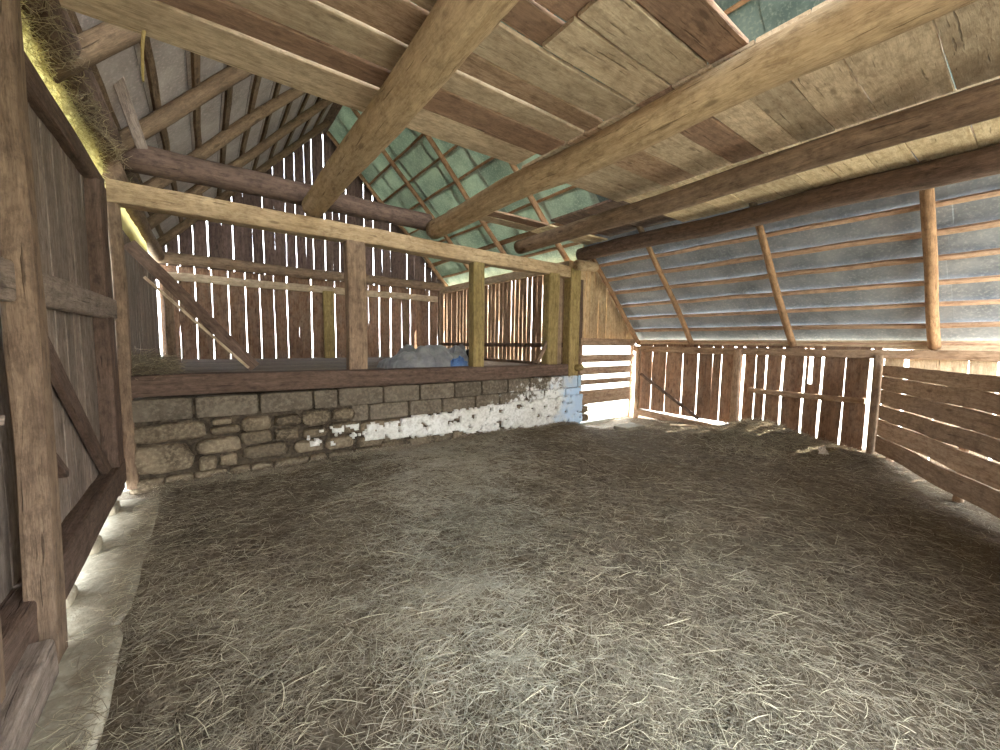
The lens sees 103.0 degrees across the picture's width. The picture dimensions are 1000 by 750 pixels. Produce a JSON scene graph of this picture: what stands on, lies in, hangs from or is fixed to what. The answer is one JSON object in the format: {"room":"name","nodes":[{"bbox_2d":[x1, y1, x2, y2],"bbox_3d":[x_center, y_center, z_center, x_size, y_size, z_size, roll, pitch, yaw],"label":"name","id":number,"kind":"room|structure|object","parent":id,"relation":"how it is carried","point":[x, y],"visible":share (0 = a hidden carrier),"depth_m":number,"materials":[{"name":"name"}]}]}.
{"room":"farm building","nodes":[
{"label":"farm building","id":0,"kind":"room"},
{"bbox_2d":[0,103,159,603],"bbox_3d":[-3.644,-0.373,3.539,0.040,2.941,13.067,-3,6,-36],"label":"wall","id":1,"kind":"structure","parent":0,"point":[59,186],"depth_m":2.87,"materials":[{"name":"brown wood"}]},
{"bbox_2d":[0,257,117,319],"bbox_3d":[-1.793,-0.377,1.164,0.085,0.229,7.051,-3,6,-36],"label":"rail","id":2,"kind":"object","parent":1,"relation":"attached to","point":[60,294],"visible":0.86,"depth_m":2.54,"materials":[{"name":"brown wood"}]},
{"bbox_2d":[48,336,111,474],"bbox_3d":[-3.072,0.295,2.899,0.043,1.551,1.931,-3,6,-36],"label":"brace","id":3,"kind":"object","parent":1,"relation":"attached to","point":[60,381],"visible":0.73,"depth_m":2.81,"materials":[{"name":"brown wood"}]},
{"bbox_2d":[105,185,146,251],"bbox_3d":[-5.204,-2.053,5.563,0.163,0.293,3.200,-3,6,-36],"label":"strip","id":4,"kind":"object","parent":1,"relation":"on","point":[128,226],"visible":0.44,"depth_m":5.47,"materials":[{"name":"yellow"}]},
{"bbox_2d":[125,208,164,260],"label":"wall plate","id":5,"kind":"object","parent":4,"relation":"on","point":[139,219],"depth_m":6.43,"materials":[{"name":"brown wood"}]},
{"bbox_2d":[67,9,332,253],"bbox_3d":[-2.311,-4.015,4.304,3.781,3.859,13.420,-3,6,-36],"label":"roof","id":6,"kind":"structure","parent":0,"point":[170,71],"depth_m":5.05,"materials":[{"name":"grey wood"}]},
{"bbox_2d":[61,67,121,150],"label":"wall plate","id":7,"kind":"object","parent":6,"relation":"on","point":[89,75],"depth_m":3.23,"materials":[{"name":"brown wood"}]},
{"bbox_2d":[20,0,136,182],"bbox_3d":[-2.959,-2.085,2.723,0.348,0.275,5.947,-3,6,-36],"label":"hay","id":8,"kind":"object","parent":7,"relation":"hanging from","point":[87,115],"visible":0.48,"depth_m":2.83},
{"bbox_2d":[44,21,148,83],"bbox_3d":[-1.647,-3.875,3.536,3.551,3.655,0.170,-3,6,-36],"label":"rafter","id":9,"kind":"object","parent":6,"relation":"attached to","point":[103,40],"visible":0.4,"depth_m":2.77,"materials":[{"name":"brown wood"}]},
{"bbox_2d":[114,77,147,148],"bbox_3d":[-3.366,-2.532,3.542,0.091,0.770,0.631,-1,5,-18],"label":"plank","id":10,"kind":"object","parent":6,"relation":"attached to","point":[120,87],"visible":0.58,"depth_m":3.65,"materials":[{"name":"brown wood"}]},
{"bbox_2d":[98,46,285,164],"bbox_3d":[-2.590,-3.995,4.809,3.554,3.656,0.190,-3,6,-36],"label":"rafter","id":11,"kind":"object","parent":6,"relation":"attached to","point":[168,114],"visible":0.46,"depth_m":4.26,"materials":[{"name":"brown wood"}]},
{"bbox_2d":[141,67,333,188],"bbox_3d":[-3.638,-4.127,6.221,3.555,3.655,0.175,-3,6,-36],"label":"rafter","id":12,"kind":"object","parent":6,"relation":"attached to","point":[247,121],"visible":0.48,"depth_m":5.97,"materials":[{"name":"brown wood"}]},
{"bbox_2d":[147,99,332,229],"bbox_3d":[-4.588,-4.244,7.503,3.556,3.656,0.170,-3,6,-36],"label":"rafter","id":13,"kind":"object","parent":6,"relation":"attached to","point":[155,219],"visible":0.61,"depth_m":7.52,"materials":[{"name":"brown wood"}]},
{"bbox_2d":[157,119,330,247],"bbox_3d":[-5.629,-4.376,8.908,3.556,3.656,0.174,-3,6,-36],"label":"rafter","id":14,"kind":"object","parent":6,"relation":"attached to","point":[186,223],"visible":0.68,"depth_m":9.04,"materials":[{"name":"brown wood"}]},
{"bbox_2d":[158,132,441,358],"bbox_3d":[-4.697,-3.331,10.787,7.096,6.529,0.079,-3,6,-36],"label":"wall","id":15,"kind":"structure","parent":0,"point":[424,314],"depth_m":10.30,"materials":[{"name":"red wood"}]},
{"bbox_2d":[182,357,387,359],"bbox_3d":[-4.693,-0.396,10.900,7.000,0.169,0.135,-3,6,-36],"label":"sill","id":16,"kind":"structure","parent":15,"relation":"attached to","point":[336,357],"depth_m":10.08,"materials":[{"name":"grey wood"}]},
{"bbox_2d":[163,286,175,356],"bbox_3d":[-7.319,-1.231,8.813,0.168,1.800,0.131,-3,6,-36],"label":"post","id":17,"kind":"object","parent":16,"relation":"on","point":[168,306],"visible":0.73,"depth_m":8.78,"materials":[{"name":"brown wood"}]},
{"bbox_2d":[323,291,335,357],"bbox_3d":[-4.630,-1.361,10.796,0.292,1.800,0.127,-3,6,-36],"label":"post","id":18,"kind":"object","parent":16,"relation":"on","point":[328,296],"visible":0.99,"depth_m":10.74,"materials":[{"name":"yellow wood"}]},
{"bbox_2d":[168,272,437,301],"bbox_3d":[-4.684,-2.304,10.763,7.000,0.217,0.124,-3,6,-36],"label":"rail","id":19,"kind":"object","parent":15,"relation":"attached to","point":[187,277],"visible":0.93,"depth_m":10.07,"materials":[{"name":"brown wood"}]},
{"bbox_2d":[155,357,523,373],"bbox_3d":[-3.021,-0.219,8.558,6.900,0.057,5.882,-3,6,-36],"label":"floor","id":20,"kind":"structure","parent":0,"point":[227,365],"depth_m":7.82,"materials":[{"name":"grey wood"}]},
{"bbox_2d":[126,348,187,379],"bbox_3d":[-4.121,-0.136,4.702,0.702,0.397,1.591,-3,6,-36],"label":"tuft","id":21,"kind":"object","parent":20,"relation":"on","point":[152,364],"visible":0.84,"depth_m":4.33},
{"bbox_2d":[124,240,258,370],"bbox_3d":[-3.549,-0.755,4.665,1.218,1.445,0.053,-3,6,-36],"label":"brace","id":22,"kind":"object","parent":20,"relation":"on","point":[133,247],"visible":0.86,"depth_m":4.59,"materials":[{"name":"brown wood"}]},
{"bbox_2d":[376,344,468,368],"bbox_3d":[-1.315,-0.355,7.492,1.755,0.463,1.180,-3,6,-36],"label":"bundle","id":23,"kind":"object","parent":20,"relation":"on","point":[407,356],"visible":0.86,"depth_m":7.14,"materials":[{"name":"grey fabric"}]},
{"bbox_2d":[129,375,588,494],"bbox_3d":[-1.081,0.697,6.334,7.132,1.172,0.471,-3,6,-36],"label":"wall","id":24,"kind":"structure","parent":0,"point":[177,437],"depth_m":5.16,"materials":[{"name":"stone"}]},
{"bbox_2d":[130,364,567,397],"bbox_3d":[-1.313,0.007,6.043,6.451,0.258,0.272,-3,6,-36],"label":"beam","id":25,"kind":"structure","parent":24,"relation":"on","point":[245,381],"depth_m":5.14,"materials":[{"name":"brown wood"}]},
{"bbox_2d":[343,240,367,369],"bbox_3d":[-1.973,-0.955,5.439,0.265,1.750,0.176,-3,6,-36],"label":"frame post","id":26,"kind":"object","parent":25,"relation":"on","point":[354,256],"visible":0.98,"depth_m":5.37,"materials":[{"name":"brown wood"}]},
{"bbox_2d":[469,262,484,366],"bbox_3d":[-0.389,-0.997,6.611,0.231,1.720,0.176,-3,6,-36],"label":"frame post","id":27,"kind":"object","parent":25,"relation":"on","point":[476,269],"visible":1,"depth_m":6.54,"materials":[{"name":"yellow wood"}]},
{"bbox_2d":[541,272,559,363],"bbox_3d":[0.965,-0.972,7.613,0.285,1.900,0.190,-3,6,-36],"label":"frame post","id":28,"kind":"object","parent":25,"relation":"on","point":[551,292],"visible":0.94,"depth_m":7.53,"materials":[{"name":"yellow wood"}]},
{"bbox_2d":[562,268,580,375],"bbox_3d":[1.427,-1.034,7.953,0.291,2.120,0.206,-3,6,-36],"label":"frame post","id":29,"kind":"object","parent":24,"relation":"on","point":[572,287],"visible":0.91,"depth_m":7.86,"materials":[{"name":"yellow wood"}]},
{"bbox_2d":[443,275,564,362],"bbox_3d":[-0.126,-1.234,10.586,0.041,2.502,5.924,-3,6,-36],"label":"wall","id":30,"kind":"structure","parent":0,"point":[504,323],"depth_m":10.16,"materials":[{"name":"brown wood"}]},
{"bbox_2d":[440,282,468,293],"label":"plate","id":31,"kind":"object","parent":30,"relation":"attached to","point":[462,286],"depth_m":11.83,"materials":[{"name":"brown wood"}]},
{"bbox_2d":[156,251,444,290],"bbox_3d":[-4.564,-2.671,10.661,7.101,0.284,0.274,-3,6,-36],"label":"log","id":32,"kind":"object","parent":31,"relation":"on","point":[172,258],"visible":0.9,"depth_m":9.85,"materials":[{"name":"brown wood"}]},
{"bbox_2d":[428,224,591,285],"bbox_3d":[-0.191,-2.879,10.413,0.786,0.755,6.320,-3,6,-36],"label":"roof","id":33,"kind":"structure","parent":0,"point":[453,273],"depth_m":9.59,"materials":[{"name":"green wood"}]},
{"bbox_2d":[97,412,999,749],"bbox_3d":[1.699,1.242,3.933,9.100,0.529,7.300,-3,6,-36],"label":"floor","id":34,"kind":"structure","parent":0,"point":[120,691],"depth_m":2.56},
{"bbox_2d":[26,497,158,749],"bbox_3d":[-1.715,1.499,1.381,0.461,0.108,6.452,-3,6,-36],"label":"footing","id":35,"kind":"object","parent":34,"relation":"on","point":[88,582],"visible":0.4,"depth_m":2.15,"materials":[{"name":"white concrete"}]},
{"bbox_2d":[0,617,5,704],"bbox_3d":[-1.940,-0.240,1.361,0.142,3.422,0.572,-3,6,-36],"label":"post","id":36,"kind":"object","parent":35,"relation":"on","point":[2,670],"visible":0.57,"depth_m":1.53,"materials":[{"name":"brown wood"}]},
{"bbox_2d":[20,0,81,61],"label":"wall plate","id":37,"kind":"object","parent":36,"relation":"on","point":[64,14],"depth_m":2.43,"materials":[{"name":"brown wood"}]},
{"bbox_2d":[0,639,58,749],"bbox_3d":[-1.692,1.383,1.246,0.148,0.246,1.406,-3,6,-36],"label":"base timber","id":38,"kind":"object","parent":35,"relation":"on","point":[30,685],"visible":0.87,"depth_m":1.59,"materials":[{"name":"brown wood"}]},
{"bbox_2d":[0,0,67,663],"bbox_3d":[-2.317,-0.242,1.940,0.139,3.319,0.515,-4,7,-44],"label":"post","id":39,"kind":"object","parent":35,"relation":"on","point":[25,338],"visible":0.88,"depth_m":1.90,"materials":[{"name":"brown wood"}]},
{"bbox_2d":[66,500,120,608],"bbox_3d":[-1.829,1.455,1.279,0.170,0.147,6.027,-3,6,-36],"label":"pad stones","id":40,"kind":"object","parent":35,"relation":"on","point":[97,547],"visible":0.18,"depth_m":2.92},
{"bbox_2d":[0,458,126,685],"bbox_3d":[-1.787,1.249,1.226,0.154,0.324,6.902,-3,6,-36],"label":"beam","id":41,"kind":"structure","parent":40,"relation":"on","point":[83,524],"depth_m":2.42,"materials":[{"name":"brown wood"}]},
{"bbox_2d":[84,178,124,495],"bbox_3d":[-3.716,-0.310,3.740,0.136,2.905,0.360,-3,6,-36],"label":"post","id":42,"kind":"object","parent":41,"relation":"on","point":[109,403],"visible":0.79,"depth_m":3.64,"materials":[{"name":"brown wood"}]},
{"bbox_2d":[24,51,104,186],"bbox_3d":[-1.833,-1.614,1.050,0.120,0.219,7.101,-3,6,-36],"label":"wall plate","id":43,"kind":"object","parent":42,"relation":"on","point":[40,99],"visible":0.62,"depth_m":2.70,"materials":[{"name":"brown wood"}]},
{"bbox_2d":[21,12,102,174],"bbox_3d":[-2.786,-1.962,2.246,0.152,0.287,4.800,-3,6,-36],"label":"strip","id":44,"kind":"object","parent":43,"relation":"on","point":[26,25],"visible":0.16,"depth_m":2.75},
{"bbox_2d":[20,0,108,184],"bbox_3d":[-2.743,-1.960,2.285,0.200,0.372,4.907,-3,6,-36],"label":"fringe","id":45,"kind":"object","parent":43,"relation":"on","point":[43,68],"visible":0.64,"depth_m":2.82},
{"bbox_2d":[30,489,169,749],"bbox_3d":[-2.218,1.344,2.223,0.368,0.067,4.519,-3,6,-36],"label":"straw","id":46,"kind":"object","parent":35,"relation":"on","point":[123,570],"visible":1,"depth_m":2.11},
{"bbox_2d":[107,202,139,489],"bbox_3d":[-3.852,-0.279,4.069,0.129,2.925,0.228,-3,6,-36],"label":"post","id":47,"kind":"object","parent":34,"relation":"on","point":[115,232],"visible":0.83,"depth_m":4.02,"materials":[{"name":"brown wood"}]},
{"bbox_2d":[144,420,583,496],"bbox_3d":[-1.012,1.069,6.063,6.624,0.277,0.349,-3,6,-36],"label":"drift","id":48,"kind":"object","parent":34,"relation":"on","point":[465,438],"visible":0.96,"depth_m":5.18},
{"bbox_2d":[129,423,920,749],"bbox_3d":[0.668,1.260,4.362,6.134,0.178,4.914,-3,6,-36],"label":"straw","id":49,"kind":"object","parent":34,"relation":"on","point":[515,659],"visible":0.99,"depth_m":2.68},
{"bbox_2d":[96,418,999,749],"bbox_3d":[1.897,1.249,3.760,8.407,0.532,7.324,-3,6,-36],"label":"litter","id":50,"kind":"object","parent":34,"relation":"on","point":[659,724],"visible":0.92,"depth_m":2.17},
{"bbox_2d":[578,338,634,416],"bbox_3d":[2.322,0.113,8.624,1.812,1.806,0.080,-3,6,-36],"label":"gate","id":51,"kind":"object","parent":34,"relation":"on","point":[619,393],"visible":0.94,"depth_m":8.55,"materials":[{"name":"brown wood"}]},
{"bbox_2d":[729,349,741,421],"bbox_3d":[4.356,0.287,7.367,0.105,1.520,0.129,-3,6,-36],"label":"post","id":52,"kind":"object","parent":34,"relation":"on","point":[737,359],"visible":0.86,"depth_m":7.32,"materials":[{"name":"brown wood"}]},
{"bbox_2d":[644,417,893,477],"bbox_3d":[3.932,0.975,6.080,2.564,0.525,4.383,-3,6,-36],"label":"heap","id":53,"kind":"object","parent":34,"relation":"on","point":[788,436],"visible":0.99,"depth_m":6.11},
{"bbox_2d":[866,355,883,454],"bbox_3d":[5.480,0.451,5.816,0.093,1.480,0.113,-3,6,-36],"label":"post","id":54,"kind":"object","parent":34,"relation":"on","point":[878,362],"visible":0.8,"depth_m":5.78,"materials":[{"name":"brown wood"}]},
{"bbox_2d":[875,365,999,518],"bbox_3d":[4.761,0.648,4.063,0.137,1.360,3.600,3,5,24],"label":"fence","id":55,"kind":"object","parent":34,"relation":"on","point":[930,438],"visible":0.98,"depth_m":4.27,"materials":[{"name":"brown wood"}]},
{"bbox_2d":[582,246,632,338],"bbox_3d":[2.380,-1.715,8.619,1.804,1.936,0.035,-3,6,-36],"label":"wall","id":56,"kind":"structure","parent":0,"point":[601,318],"depth_m":8.43,"materials":[{"name":"beige wood"}]},
{"bbox_2d":[105,178,585,279],"bbox_3d":[-1.116,-1.922,6.012,6.922,0.285,0.242,-3,6,-36],"label":"beam","id":57,"kind":"structure","parent":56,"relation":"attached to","point":[128,195],"depth_m":4.91,"materials":[{"name":"beige wood"}]},
{"bbox_2d":[101,158,129,183],"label":"wall plate","id":58,"kind":"object","parent":57,"relation":"on","point":[116,172],"depth_m":4.11,"materials":[{"name":"brown wood"}]},
{"bbox_2d":[119,145,431,230],"bbox_3d":[-2.603,-2.398,5.275,3.654,0.332,0.310,-3,6,-36],"label":"cross beam","id":59,"kind":"structure","parent":58,"relation":"on","point":[152,161],"depth_m":4.81,"materials":[{"name":"brown wood"}]},
{"bbox_2d":[302,0,518,217],"bbox_3d":[-0.291,-1.944,2.256,0.342,0.347,7.253,-3,6,-36],"label":"joist","id":60,"kind":"object","parent":57,"relation":"on","point":[452,30],"visible":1,"depth_m":2.57,"materials":[{"name":"beige wood"}]},
{"bbox_2d":[157,0,390,87],"bbox_3d":[-1.588,-2.164,2.419,1.920,0.032,0.219,-3,6,-36],"label":"board","id":61,"kind":"object","parent":60,"relation":"on","point":[225,13],"visible":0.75,"depth_m":2.54,"materials":[{"name":"red wood"}]},
{"bbox_2d":[59,0,535,164],"bbox_3d":[-1.138,-2.220,3.155,3.520,0.036,0.390,-3,6,-36],"label":"board","id":62,"kind":"object","parent":60,"relation":"on","point":[163,22],"visible":0.78,"depth_m":2.75,"materials":[{"name":"brown wood"}]},
{"bbox_2d":[227,0,408,70],"bbox_3d":[-1.424,-2.143,2.197,1.920,0.038,0.291,-3,6,-36],"label":"board","id":63,"kind":"object","parent":60,"relation":"on","point":[318,20],"visible":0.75,"depth_m":2.46,"materials":[{"name":"brown wood"}]},
{"bbox_2d":[317,0,429,44],"bbox_3d":[-1.238,-2.119,1.946,1.920,0.034,0.305,-3,6,-36],"label":"board","id":64,"kind":"object","parent":60,"relation":"on","point":[401,20],"visible":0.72,"depth_m":2.35,"materials":[{"name":"brown wood"}]},
{"bbox_2d":[423,88,564,155],"bbox_3d":[-0.134,-2.234,3.486,1.650,0.033,0.339,-3,6,-36],"label":"board","id":65,"kind":"object","parent":60,"relation":"on","point":[447,104],"visible":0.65,"depth_m":3.50,"materials":[{"name":"red wood"}]},
{"bbox_2d":[441,70,583,141],"bbox_3d":[0.041,-2.211,3.251,1.650,0.037,0.232,-3,6,-36],"label":"board","id":66,"kind":"object","parent":60,"relation":"on","point":[464,85],"visible":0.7,"depth_m":3.25,"materials":[{"name":"brown wood"}]},
{"bbox_2d":[458,52,602,131],"bbox_3d":[0.182,-2.195,3.060,1.650,0.033,0.204,-3,6,-36],"label":"board","id":67,"kind":"object","parent":60,"relation":"on","point":[476,66],"visible":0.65,"depth_m":3.06,"materials":[{"name":"brown wood"}]},
{"bbox_2d":[473,22,634,120],"bbox_3d":[0.336,-2.175,2.853,1.650,0.033,0.302,-3,6,-36],"label":"board","id":68,"kind":"object","parent":60,"relation":"on","point":[504,47],"visible":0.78,"depth_m":2.84,"materials":[{"name":"brown wood"}]},
{"bbox_2d":[426,0,977,238],"bbox_3d":[1.102,-2.000,3.265,0.340,0.332,7.223,-3,6,-36],"label":"joist","id":69,"kind":"object","parent":57,"relation":"on","point":[838,30],"visible":1,"depth_m":2.59,"materials":[{"name":"beige wood"}]},
{"bbox_2d":[522,155,639,201],"bbox_3d":[1.026,-2.326,4.782,1.700,0.040,0.348,-3,6,-36],"label":"board","id":70,"kind":"object","parent":69,"relation":"on","point":[590,183],"visible":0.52,"depth_m":4.93,"materials":[{"name":"brown wood"}]},
{"bbox_2d":[543,142,663,194],"bbox_3d":[1.230,-2.300,4.507,1.700,0.031,0.341,-3,6,-36],"label":"board","id":71,"kind":"object","parent":69,"relation":"on","point":[613,174],"visible":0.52,"depth_m":4.64,"materials":[{"name":"brown wood"}]},
{"bbox_2d":[542,16,669,103],"bbox_3d":[0.774,-2.164,2.790,1.020,0.032,0.290,-3,6,-36],"label":"board","id":72,"kind":"object","parent":69,"relation":"on","point":[575,42],"visible":0.85,"depth_m":2.71,"materials":[{"name":"brown wood"}]},
{"bbox_2d":[501,0,564,45],"bbox_3d":[0.430,-2.195,2.623,1.770,0.033,0.219,-3,6,-36],"label":"board","id":73,"kind":"object","parent":72,"relation":"on","point":[529,18],"visible":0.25,"depth_m":2.44,"materials":[{"name":"red wood"}]},
{"bbox_2d":[567,126,694,185],"bbox_3d":[1.445,-2.274,4.218,1.700,0.035,0.381,-3,6,-36],"label":"board","id":74,"kind":"object","parent":69,"relation":"on","point":[646,165],"visible":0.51,"depth_m":4.34,"materials":[{"name":"brown wood"}]},
{"bbox_2d":[578,0,706,84],"bbox_3d":[0.946,-2.142,2.558,1.020,0.036,0.269,-3,6,-36],"label":"board","id":75,"kind":"object","parent":69,"relation":"on","point":[626,24],"visible":0.98,"depth_m":2.51,"materials":[{"name":"brown wood"}]},
{"bbox_2d":[535,0,594,29],"bbox_3d":[0.584,-2.175,2.415,1.770,0.034,0.261,-3,6,-36],"label":"board","id":76,"kind":"object","parent":75,"relation":"on","point":[565,9],"visible":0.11,"depth_m":2.33,"materials":[{"name":"red wood"}]},
{"bbox_2d":[598,104,731,175],"bbox_3d":[1.677,-2.244,3.905,1.700,0.033,0.398,-3,6,-36],"label":"board","id":77,"kind":"object","parent":69,"relation":"on","point":[677,150],"visible":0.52,"depth_m":4.02,"materials":[{"name":"brown wood"}]},
{"bbox_2d":[636,0,748,63],"bbox_3d":[1.148,-2.124,2.369,0.920,0.031,0.246,-3,6,-36],"label":"board","id":78,"kind":"object","parent":69,"relation":"on","point":[700,24],"visible":1,"depth_m":2.40,"materials":[{"name":"red wood"}]},
{"bbox_2d":[637,84,763,163],"bbox_3d":[1.885,-2.218,3.624,1.700,0.039,0.306,-3,6,-36],"label":"board","id":79,"kind":"object","parent":69,"relation":"on","point":[711,134],"visible":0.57,"depth_m":3.71,"materials":[{"name":"red wood"}]},
{"bbox_2d":[672,64,798,153],"bbox_3d":[2.065,-2.197,3.380,1.700,0.033,0.292,-3,6,-36],"label":"board","id":80,"kind":"object","parent":69,"relation":"on","point":[747,119],"visible":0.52,"depth_m":3.48,"materials":[{"name":"brown wood"}]},
{"bbox_2d":[756,9,879,129],"bbox_3d":[2.399,-2.154,2.930,1.700,0.037,0.297,-3,6,-36],"label":"board","id":81,"kind":"object","parent":69,"relation":"on","point":[833,90],"visible":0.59,"depth_m":3.03,"materials":[{"name":"brown wood"}]},
{"bbox_2d":[812,0,954,114],"bbox_3d":[2.610,-2.128,2.646,1.700,0.040,0.413,-3,6,-36],"label":"board","id":82,"kind":"object","parent":69,"relation":"on","point":[909,68],"visible":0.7,"depth_m":2.76,"materials":[{"name":"brown wood"}]},
{"bbox_2d":[934,0,999,89],"bbox_3d":[2.844,-2.097,2.330,1.700,0.038,0.367,-3,6,-36],"label":"board","id":83,"kind":"object","parent":69,"relation":"on","point":[969,35],"visible":0.85,"depth_m":2.49,"materials":[{"name":"brown wood"}]},
{"bbox_2d":[514,78,999,253],"bbox_3d":[2.455,-2.075,4.261,0.280,0.323,7.223,-3,6,-36],"label":"joist","id":84,"kind":"object","parent":57,"relation":"on","point":[979,103],"visible":1,"depth_m":3.62,"materials":[{"name":"brown wood"}]},
{"bbox_2d":[712,40,834,141],"bbox_3d":[2.232,-2.174,3.155,1.700,0.034,0.266,-3,6,-36],"label":"board","id":85,"kind":"object","parent":84,"relation":"on","point":[786,104],"visible":0.56,"depth_m":3.25,"materials":[{"name":"brown wood"}]},
{"bbox_2d":[576,143,999,260],"bbox_3d":[3.704,-2.162,5.103,0.308,0.336,7.102,-3,6,-36],"label":"joist","id":86,"kind":"object","parent":56,"relation":"attached to","point":[985,161],"visible":0.98,"depth_m":4.69,"materials":[{"name":"brown wood"}]},
{"bbox_2d":[550,209,636,236],"bbox_3d":[1.633,-2.538,6.703,1.510,0.031,0.678,-3,6,-36],"label":"board","id":87,"kind":"object","parent":86,"relation":"on","point":[574,216],"visible":0.42,"depth_m":6.52,"materials":[{"name":"brown wood"}]},
{"bbox_2d":[583,199,675,227],"bbox_3d":[2.056,-2.486,6.133,1.510,0.032,0.708,-3,6,-36],"label":"board","id":88,"kind":"object","parent":86,"relation":"on","point":[609,204],"visible":0.24,"depth_m":6.00,"materials":[{"name":"brown wood"}]},
{"bbox_2d":[644,185,725,216],"bbox_3d":[2.561,-2.362,5.455,1.510,0.034,0.354,-3,6,-36],"label":"board","id":89,"kind":"object","parent":86,"relation":"on","point":[704,209],"visible":0.41,"depth_m":5.63,"materials":[{"name":"brown wood"}]},
{"bbox_2d":[669,176,748,211],"bbox_3d":[2.769,-2.336,5.175,1.510,0.032,0.348,-3,6,-36],"label":"board","id":90,"kind":"object","parent":86,"relation":"on","point":[730,202],"visible":0.42,"depth_m":5.35,"materials":[{"name":"brown wood"}]},
{"bbox_2d":[697,165,783,203],"bbox_3d":[2.985,-2.310,4.883,1.510,0.033,0.369,-3,6,-36],"label":"board","id":91,"kind":"object","parent":86,"relation":"on","point":[759,194],"visible":0.36,"depth_m":5.06,"materials":[{"name":"brown wood"}]},
{"bbox_2d":[732,153,814,196],"bbox_3d":[3.198,-2.282,4.596,1.510,0.039,0.340,-3,6,-36],"label":"board","id":92,"kind":"object","parent":86,"relation":"on","point":[793,184],"visible":0.41,"depth_m":4.75,"materials":[{"name":"brown wood"}]},
{"bbox_2d":[768,142,843,187],"bbox_3d":[3.383,-2.259,4.346,1.510,0.034,0.280,-3,6,-36],"label":"board","id":93,"kind":"object","parent":86,"relation":"on","point":[822,176],"visible":0.38,"depth_m":4.51,"materials":[{"name":"brown wood"}]},
{"bbox_2d":[802,128,879,180],"bbox_3d":[3.559,-2.236,4.109,1.510,0.033,0.306,-3,6,-36],"label":"board","id":94,"kind":"object","parent":86,"relation":"on","point":[859,166],"visible":0.35,"depth_m":4.27,"materials":[{"name":"brown wood"}]},
{"bbox_2d":[843,113,918,171],"bbox_3d":[3.737,-2.213,3.869,1.510,0.033,0.298,-3,6,-36],"label":"board","id":95,"kind":"object","parent":86,"relation":"on","point":[898,156],"visible":0.45,"depth_m":4.04,"materials":[{"name":"brown wood"}]},
{"bbox_2d":[888,89,978,160],"bbox_3d":[3.943,-2.187,3.591,1.510,0.034,0.404,-3,6,-36],"label":"board","id":96,"kind":"object","parent":86,"relation":"on","point":[963,139],"visible":0.42,"depth_m":3.76,"materials":[{"name":"brown wood"}]},
{"bbox_2d":[960,76,999,147],"bbox_3d":[4.165,-2.161,3.292,1.510,0.032,0.348,-3,6,-36],"label":"board","id":97,"kind":"object","parent":86,"relation":"on","point":[987,133],"visible":0.45,"depth_m":3.52,"materials":[{"name":"brown wood"}]},
{"bbox_2d":[328,0,955,265],"bbox_3d":[0.439,-4.467,6.301,3.173,3.202,13.420,-3,6,-36],"label":"roof","id":98,"kind":"structure","parent":0,"point":[412,153],"depth_m":8.71,"materials":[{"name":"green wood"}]},
{"bbox_2d":[424,134,515,271],"bbox_3d":[-0.995,-4.285,8.667,3.576,3.678,0.129,-3,6,-36],"label":"rafter","id":99,"kind":"object","parent":98,"relation":"attached to","point":[429,138],"visible":0.48,"depth_m":8.69,"materials":[{"name":"brown wood"}]},
{"bbox_2d":[588,125,999,345],"bbox_3d":[4.395,-1.598,5.618,2.366,2.376,7.200,-3,6,-36],"label":"roof","id":100,"kind":"structure","parent":0,"point":[855,271],"depth_m":5.62,"materials":[{"name":"grey metal"}]},
{"bbox_2d":[639,344,999,468],"bbox_3d":[4.851,0.305,6.874,0.043,1.623,5.614,-3,6,-36],"label":"wall","id":101,"kind":"structure","parent":0,"point":[856,374],"depth_m":6.87,"materials":[{"name":"red wood"}]},
{"bbox_2d":[747,387,864,403],"bbox_3d":[4.981,0.334,6.594,0.075,0.099,1.600,-3,6,-36],"label":"rail","id":102,"kind":"object","parent":101,"relation":"attached to","point":[847,399],"visible":1,"depth_m":6.48,"materials":[{"name":"brown wood"}]},
{"bbox_2d":[634,346,999,361],"bbox_3d":[5.166,-0.347,6.293,0.113,0.156,7.000,-3,6,-36],"label":"plate","id":103,"kind":"object","parent":101,"relation":"attached to","point":[955,355],"visible":0.97,"depth_m":6.06,"materials":[{"name":"brown wood"}]},
{"bbox_2d":[646,247,693,345],"bbox_3d":[3.188,-1.504,7.458,1.844,1.894,0.112,-3,6,-36],"label":"rafter","id":104,"kind":"object","parent":103,"relation":"on","point":[655,262],"visible":0.9,"depth_m":7.43,"materials":[{"name":"brown wood"}]},
{"bbox_2d":[755,225,796,346],"bbox_3d":[4.205,-1.376,6.084,1.850,1.902,0.128,-3,6,-36],"label":"rafter","id":105,"kind":"object","parent":103,"relation":"on","point":[761,234],"visible":0.88,"depth_m":6.08,"materials":[{"name":"brown wood"}]},
{"bbox_2d":[919,188,941,349],"bbox_3d":[5.173,-1.254,4.782,1.864,1.915,0.135,-3,6,-36],"label":"rafter","id":106,"kind":"object","parent":103,"relation":"on","point":[927,197],"visible":0.9,"depth_m":4.71,"materials":[{"name":"brown wood"}]},
{"bbox_2d":[639,340,999,350],"bbox_3d":[5.244,-0.485,6.338,0.025,0.143,7.000,-3,6,-36],"label":"board","id":107,"kind":"object","parent":101,"relation":"attached to","point":[784,344],"visible":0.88,"depth_m":5.93,"materials":[{"name":"brown wood"}]},
{"label":"outside","id":108,"kind":"structure","parent":0,"visible":0},
{"bbox_2d":[123,349,999,491],"bbox_3d":[-2.530,0.936,9.695,129.150,0.260,141.600,-3,6,-36],"label":"ground","id":109,"kind":"structure","parent":108,"point":[602,412],"depth_m":14.61,"materials":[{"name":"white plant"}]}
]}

